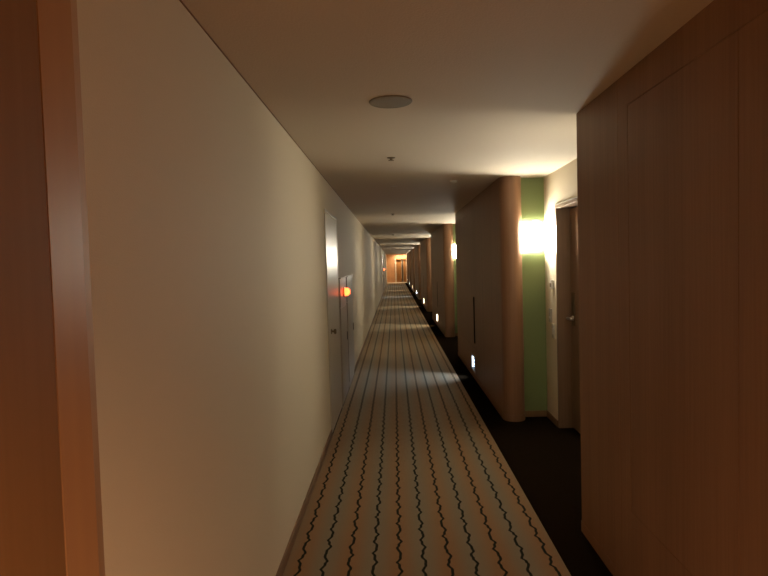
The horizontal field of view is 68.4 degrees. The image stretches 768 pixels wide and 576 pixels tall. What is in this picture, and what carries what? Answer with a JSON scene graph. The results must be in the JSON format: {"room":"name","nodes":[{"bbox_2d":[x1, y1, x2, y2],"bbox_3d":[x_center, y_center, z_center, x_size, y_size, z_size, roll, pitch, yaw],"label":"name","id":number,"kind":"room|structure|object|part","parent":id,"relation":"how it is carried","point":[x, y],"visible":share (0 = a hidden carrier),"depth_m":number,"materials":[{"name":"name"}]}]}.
{"room":"hotel corridor","nodes":[
{"label":"hotel corridor","id":0,"kind":"room"},
{"bbox_2d":[77,0,386,575],"bbox_3d":[-0.314,-0.543,22.056,0.200,2.352,50.900,-2,2,1],"label":"wall","id":1,"kind":"structure","parent":0,"point":[206,230],"depth_m":1.77,"materials":[{"name":"white paint"}]},
{"bbox_2d":[0,0,104,575],"bbox_3d":[-0.557,0.366,0.626,0.072,2.347,1.066,-2,2,1],"label":"door","id":2,"kind":"structure","parent":1,"relation":"in","point":[51,522],"depth_m":0.96,"materials":[{"name":"brown wood"}]},
{"bbox_3d":[-0.584,0.367,0.627,0.020,2.347,1.066,-2,2,1],"label":"frame","id":3,"kind":"part","parent":2,"relation":"part of","materials":[{"name":"brown wood"}]},
{"bbox_2d":[179,0,385,253],"bbox_3d":[-0.245,-1.718,22.004,0.004,0.004,50.899,-2,2,1],"label":"trim","id":4,"kind":"structure","parent":1,"relation":"attached to","point":[181,1],"depth_m":2.36,"materials":[{"name":"brown wood"}]},
{"bbox_2d":[276,284,386,575],"bbox_3d":[-0.176,0.599,22.101,0.012,0.060,50.899,-2,2,1],"label":"baseboard","id":5,"kind":"structure","parent":1,"relation":"attached to","point":[288,549],"depth_m":3.62,"materials":[{"name":"brown wood"}]},
{"bbox_2d":[324,208,342,434],"bbox_3d":[-0.473,0.295,5.627,0.056,2.065,1.040,-2,2,1],"label":"door","id":6,"kind":"structure","parent":1,"relation":"in","point":[330,224],"depth_m":5.53,"materials":[{"name":"beige paint"}]},
{"bbox_2d":[339,276,349,403],"bbox_3d":[-0.427,0.577,6.639,0.091,1.415,0.800,-2,2,1],"label":"door","id":7,"kind":"structure","parent":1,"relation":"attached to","point":[343,291],"depth_m":6.54,"materials":[{"name":"beige paint"}]},
{"bbox_3d":[-0.478,0.044,6.617,0.007,0.316,0.772,-2,2,1],"label":"panel","id":8,"kind":"part","parent":7,"relation":"part of","materials":[{"name":"beige paint"}]},
{"bbox_3d":[-0.460,0.712,6.645,0.007,1.006,0.772,-2,2,1],"label":"door","id":9,"kind":"part","parent":7,"relation":"part of","materials":[{"name":"beige paint"}]},
{"bbox_2d":[345,288,349,295],"bbox_3d":[-0.428,0.044,6.636,0.063,0.094,0.094,-2,2,1],"label":"lamp","id":10,"kind":"object","parent":7,"relation":"attached to","point":[347,291],"depth_m":6.60,"materials":[{"name":"orange"}]},
{"bbox_2d":[346,275,354,386],"bbox_3d":[-0.444,0.537,7.599,0.024,1.415,0.920,-2,2,1],"label":"door","id":11,"kind":"structure","parent":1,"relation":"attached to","point":[350,324],"depth_m":7.51,"materials":[{"name":"beige paint"}]},
{"bbox_3d":[-0.461,0.003,7.576,0.007,0.316,0.892,-2,2,1],"label":"panel","id":12,"kind":"part","parent":11,"relation":"part of","materials":[{"name":"beige paint"}]},
{"bbox_3d":[-0.443,0.671,7.604,0.007,1.006,0.892,-2,2,1],"label":"door","id":13,"kind":"part","parent":11,"relation":"part of","materials":[{"name":"beige paint"}]},
{"bbox_2d":[386,254,405,282],"bbox_3d":[1.352,-1.660,47.556,2.800,2.352,0.200,-2,2,1],"label":"wall","id":14,"kind":"structure","parent":0,"point":[390,258],"depth_m":47.46,"materials":[{"name":"orange paint"}]},
{"bbox_2d":[395,259,402,281],"bbox_3d":[1.259,-1.469,47.395,0.670,1.990,0.140,-2,2,1],"label":"door","id":15,"kind":"structure","parent":14,"relation":"in","point":[398,262],"depth_m":47.43,"materials":[{"name":"brown wood"}]},
{"bbox_2d":[403,258,406,281],"bbox_3d":[1.729,-1.482,47.387,0.470,1.990,0.140,-2,2,1],"label":"door","id":16,"kind":"structure","parent":14,"relation":"in","point":[404,259],"depth_m":47.43,"materials":[{"name":"brown wood"}]},
{"bbox_2d":[406,253,408,282],"bbox_3d":[1.944,-1.575,45.147,0.210,2.352,4.000,-2,2,1],"label":"wall","id":17,"kind":"structure","parent":0,"point":[407,253],"depth_m":43.70,"materials":[{"name":"brown wood"}]},
{"bbox_2d":[408,251,410,285],"bbox_3d":[1.833,-1.308,38.853,0.210,2.352,4.000,-2,2,1],"label":"wall","id":18,"kind":"structure","parent":0,"point":[409,252],"depth_m":36.96,"materials":[{"name":"brown wood"}]},
{"bbox_2d":[411,249,414,290],"bbox_3d":[1.721,-1.041,32.560,0.210,2.352,4.000,-2,2,1],"label":"wall","id":19,"kind":"structure","parent":0,"point":[412,250],"depth_m":30.66,"materials":[{"name":"brown wood"}]},
{"bbox_2d":[414,245,420,297],"bbox_3d":[1.610,-0.773,26.267,0.210,2.352,4.000,-2,2,1],"label":"wall","id":20,"kind":"structure","parent":0,"point":[417,247],"depth_m":24.35,"materials":[{"name":"brown wood"}]},
{"bbox_2d":[420,238,431,309],"bbox_3d":[1.498,-0.506,19.973,0.210,2.352,4.000,-2,2,1],"label":"wall","id":21,"kind":"structure","parent":0,"point":[426,243],"depth_m":18.04,"materials":[{"name":"brown wood"}]},
{"bbox_2d":[421,245,422,293],"bbox_3d":[1.421,-0.683,20.973,0.028,1.794,0.788,-2,2,1],"label":"door","id":22,"kind":"structure","parent":21,"relation":"in","point":[421,245],"depth_m":20.94,"materials":[{"name":"brown wood"}]},
{"bbox_2d":[422,245,423,294],"bbox_3d":[1.407,-0.649,20.177,0.028,1.794,0.801,-2,2,1],"label":"door","id":23,"kind":"structure","parent":21,"relation":"in","point":[422,245],"depth_m":20.18,"materials":[{"name":"brown wood"}]},
{"bbox_2d":[430,223,454,333],"bbox_3d":[1.387,-0.239,13.680,0.210,2.352,4.000,-2,2,1],"label":"wall","id":24,"kind":"structure","parent":0,"point":[445,311],"depth_m":11.74,"materials":[{"name":"brown wood"}]},
{"bbox_2d":[432,237,435,306],"bbox_3d":[1.310,-0.416,14.680,0.028,1.794,0.788,-2,2,1],"label":"door","id":25,"kind":"structure","parent":24,"relation":"in","point":[433,252],"depth_m":14.67,"materials":[{"name":"brown wood"}]},
{"bbox_2d":[434,235,437,308],"bbox_3d":[1.296,-0.382,13.884,0.028,1.794,0.801,-2,2,1],"label":"door","id":26,"kind":"structure","parent":24,"relation":"in","point":[435,237],"depth_m":13.86,"materials":[{"name":"brown wood"}]},
{"bbox_2d":[432,317,454,336],"bbox_3d":[1.419,0.906,13.728,0.216,0.060,4.006,-2,2,1],"label":"baseboard","id":27,"kind":"structure","parent":24,"relation":"attached to","point":[445,335],"depth_m":11.95,"materials":[{"name":"brown wood"}]},
{"bbox_2d":[182,0,713,254],"bbox_3d":[0.866,-1.810,21.981,2.800,0.120,51.300,-2,2,1],"label":"ceiling","id":28,"kind":"structure","parent":0,"point":[496,89],"depth_m":2.45,"materials":[{"name":"white paint"}]},
{"bbox_2d":[369,95,411,108],"bbox_3d":[0.033,-0.918,2.793,0.216,0.006,0.216,-2,2,1],"label":"ceiling speaker","id":29,"kind":"object","parent":28,"relation":"attached to","point":[387,101],"visible":1,"depth_m":2.77,"materials":[{"name":"grey plastic"}]},
{"bbox_2d":[372,97,408,107],"bbox_3d":[0.033,-0.918,2.793,0.182,0.005,0.182,-2,2,1],"label":"grille","id":30,"kind":"object","parent":29,"relation":"attached to","point":[379,102],"depth_m":2.78,"materials":[{"name":"fabric"}]},
{"bbox_2d":[283,283,612,575],"bbox_3d":[0.935,0.659,22.085,2.800,0.120,51.300,-2,2,1],"label":"floor","id":31,"kind":"structure","parent":0,"point":[544,458],"depth_m":4.29,"materials":[{"name":"black carpet"}]},
{"bbox_2d":[282,283,570,575],"bbox_3d":[0.528,0.646,21.165,1.426,0.006,48.950,-2,2,1],"label":"carpet runner","id":32,"kind":"object","parent":31,"relation":"on","point":[412,480],"visible":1,"depth_m":3.92,"materials":[{"name":"beige carpet"}]},
{"bbox_2d":[453,224,457,332],"bbox_3d":[1.581,-0.169,11.887,0.240,2.352,0.080,-2,2,1],"label":"wall","id":33,"kind":"structure","parent":0,"point":[454,236],"depth_m":11.85,"materials":[{"name":"paint"}]},
{"bbox_2d":[455,176,524,415],"bbox_3d":[1.276,0.029,7.386,0.210,2.352,4.000,-2,2,1],"label":"wall","id":34,"kind":"structure","parent":0,"point":[499,354],"depth_m":5.61,"materials":[{"name":"brown wood"}]},
{"bbox_2d":[459,215,468,341],"bbox_3d":[1.199,-0.148,8.386,0.028,1.794,0.788,-2,2,1],"label":"door","id":35,"kind":"structure","parent":34,"relation":"in","point":[463,245],"depth_m":8.36,"materials":[{"name":"brown wood"}]},
{"bbox_2d":[466,210,476,349],"bbox_3d":[1.185,-0.115,7.591,0.028,1.794,0.801,-2,2,1],"label":"door","id":36,"kind":"structure","parent":34,"relation":"in","point":[470,238],"depth_m":7.56,"materials":[{"name":"brown wood"}]},
{"bbox_3d":[1.193,0.424,7.402,0.022,0.613,0.118,-2,2,1],"label":"recessed handle","id":37,"kind":"part","parent":36,"relation":"part of","materials":[{"name":"black"}]},
{"bbox_2d":[471,352,475,373],"bbox_3d":[1.219,1.000,7.559,0.051,0.224,0.356,-2,2,1],"label":"footlight","id":38,"kind":"object","parent":34,"relation":"attached to","point":[473,363],"visible":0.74,"depth_m":7.66,"materials":[{"name":"grey glass"}]},
{"bbox_2d":[458,352,524,421],"bbox_3d":[1.308,1.173,7.434,0.216,0.060,4.006,-2,2,1],"label":"baseboard","id":39,"kind":"structure","parent":34,"relation":"attached to","point":[505,417],"depth_m":5.94,"materials":[{"name":"brown wood"}]},
{"bbox_2d":[521,177,546,410],"bbox_3d":[1.469,0.099,5.594,0.240,2.352,0.080,-2,2,1],"label":"wall","id":40,"kind":"structure","parent":0,"point":[532,189],"depth_m":5.56,"materials":[{"name":"paint"}]},
{"bbox_2d":[521,221,541,250],"bbox_3d":[1.435,-0.506,5.476,0.204,0.293,0.105,-2,2,1],"label":"wall sconce","id":41,"kind":"object","parent":40,"relation":"attached to","point":[531,231],"visible":0.95,"depth_m":5.44,"materials":[{"name":"beige glass"}]},
{"bbox_2d":[525,410,546,416],"bbox_3d":[1.499,1.245,5.597,0.221,0.060,0.011,-2,2,1],"label":"baseboard","id":42,"kind":"structure","parent":40,"relation":"attached to","point":[541,413],"depth_m":5.59,"materials":[{"name":"brown wood"}]},
{"bbox_2d":[544,158,576,419],"bbox_3d":[1.692,0.144,4.356,0.250,2.352,2.550,-2,2,1],"label":"wall","id":43,"kind":"structure","parent":0,"point":[560,185],"depth_m":5.30,"materials":[{"name":"white paint"}]},
{"bbox_2d":[549,308,551,322],"bbox_3d":[1.582,0.261,5.379,0.015,0.130,0.090,-2,2,1],"label":"plate","id":44,"kind":"object","parent":43,"relation":"attached to","point":[550,310],"visible":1,"depth_m":5.36,"materials":[{"name":"beige"}]},
{"bbox_2d":[546,410,557,426],"bbox_3d":[1.611,1.250,5.410,0.011,0.060,0.378,-2,2,1],"label":"baseboard","id":45,"kind":"structure","parent":43,"relation":"attached to","point":[550,416],"depth_m":5.38,"materials":[{"name":"brown wood"}]},
{"bbox_2d":[550,280,553,288],"bbox_3d":[1.567,-0.035,5.286,0.025,0.080,0.056,-2,2,1],"label":"door sign","id":46,"kind":"object","parent":43,"relation":"attached to","point":[551,281],"visible":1,"depth_m":5.26,"materials":[{"name":"beige plastic"}]},
{"bbox_2d":[552,324,554,338],"bbox_3d":[1.585,0.404,5.295,0.014,0.136,0.076,-2,2,1],"label":"switch plate","id":47,"kind":"object","parent":43,"relation":"attached to","point":[553,325],"visible":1,"depth_m":5.27,"materials":[{"name":"beige plastic"}]},
{"bbox_2d":[554,196,580,433],"bbox_3d":[1.663,0.281,4.707,0.189,2.050,0.956,-2,2,1],"label":"door","id":48,"kind":"structure","parent":43,"relation":"in","point":[566,212],"depth_m":5.13,"materials":[{"name":"brown wood"}]},
{"bbox_3d":[1.665,0.274,5.014,0.060,0.048,0.154,-2,2,1],"label":"lever handle","id":49,"kind":"part","parent":48,"relation":"part of","materials":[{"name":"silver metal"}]},
{"bbox_3d":[1.698,0.190,5.066,0.008,0.300,0.065,-2,2,1],"label":"lock plate","id":50,"kind":"part","parent":48,"relation":"part of","materials":[{"name":"black metal"}]},
{"bbox_2d":[576,0,767,575],"bbox_3d":[1.165,0.294,1.133,0.210,2.352,4.080,-2,2,1],"label":"wall","id":51,"kind":"structure","parent":0,"point":[602,124],"depth_m":2.68,"materials":[{"name":"brown wood"}]},
{"bbox_2d":[581,520,621,575],"bbox_3d":[1.197,1.439,1.181,0.216,0.060,4.086,-2,2,1],"label":"baseboard","id":52,"kind":"structure","parent":51,"relation":"attached to","point":[609,564],"depth_m":2.92,"materials":[{"name":"brown wood"}]},
{"bbox_2d":[628,30,738,575],"bbox_3d":[1.087,0.119,2.093,0.028,1.794,0.788,-2,2,1],"label":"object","id":53,"kind":"structure","parent":51,"relation":"in","point":[683,132],"depth_m":1.99,"materials":[{"name":"brown wood"}]},
{"bbox_2d":[739,10,767,575],"bbox_3d":[1.073,0.153,1.297,0.028,1.794,0.801,-2,2,1],"label":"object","id":54,"kind":"structure","parent":51,"relation":"in","point":[753,36],"depth_m":1.62,"materials":[{"name":"brown wood"}]}
]}

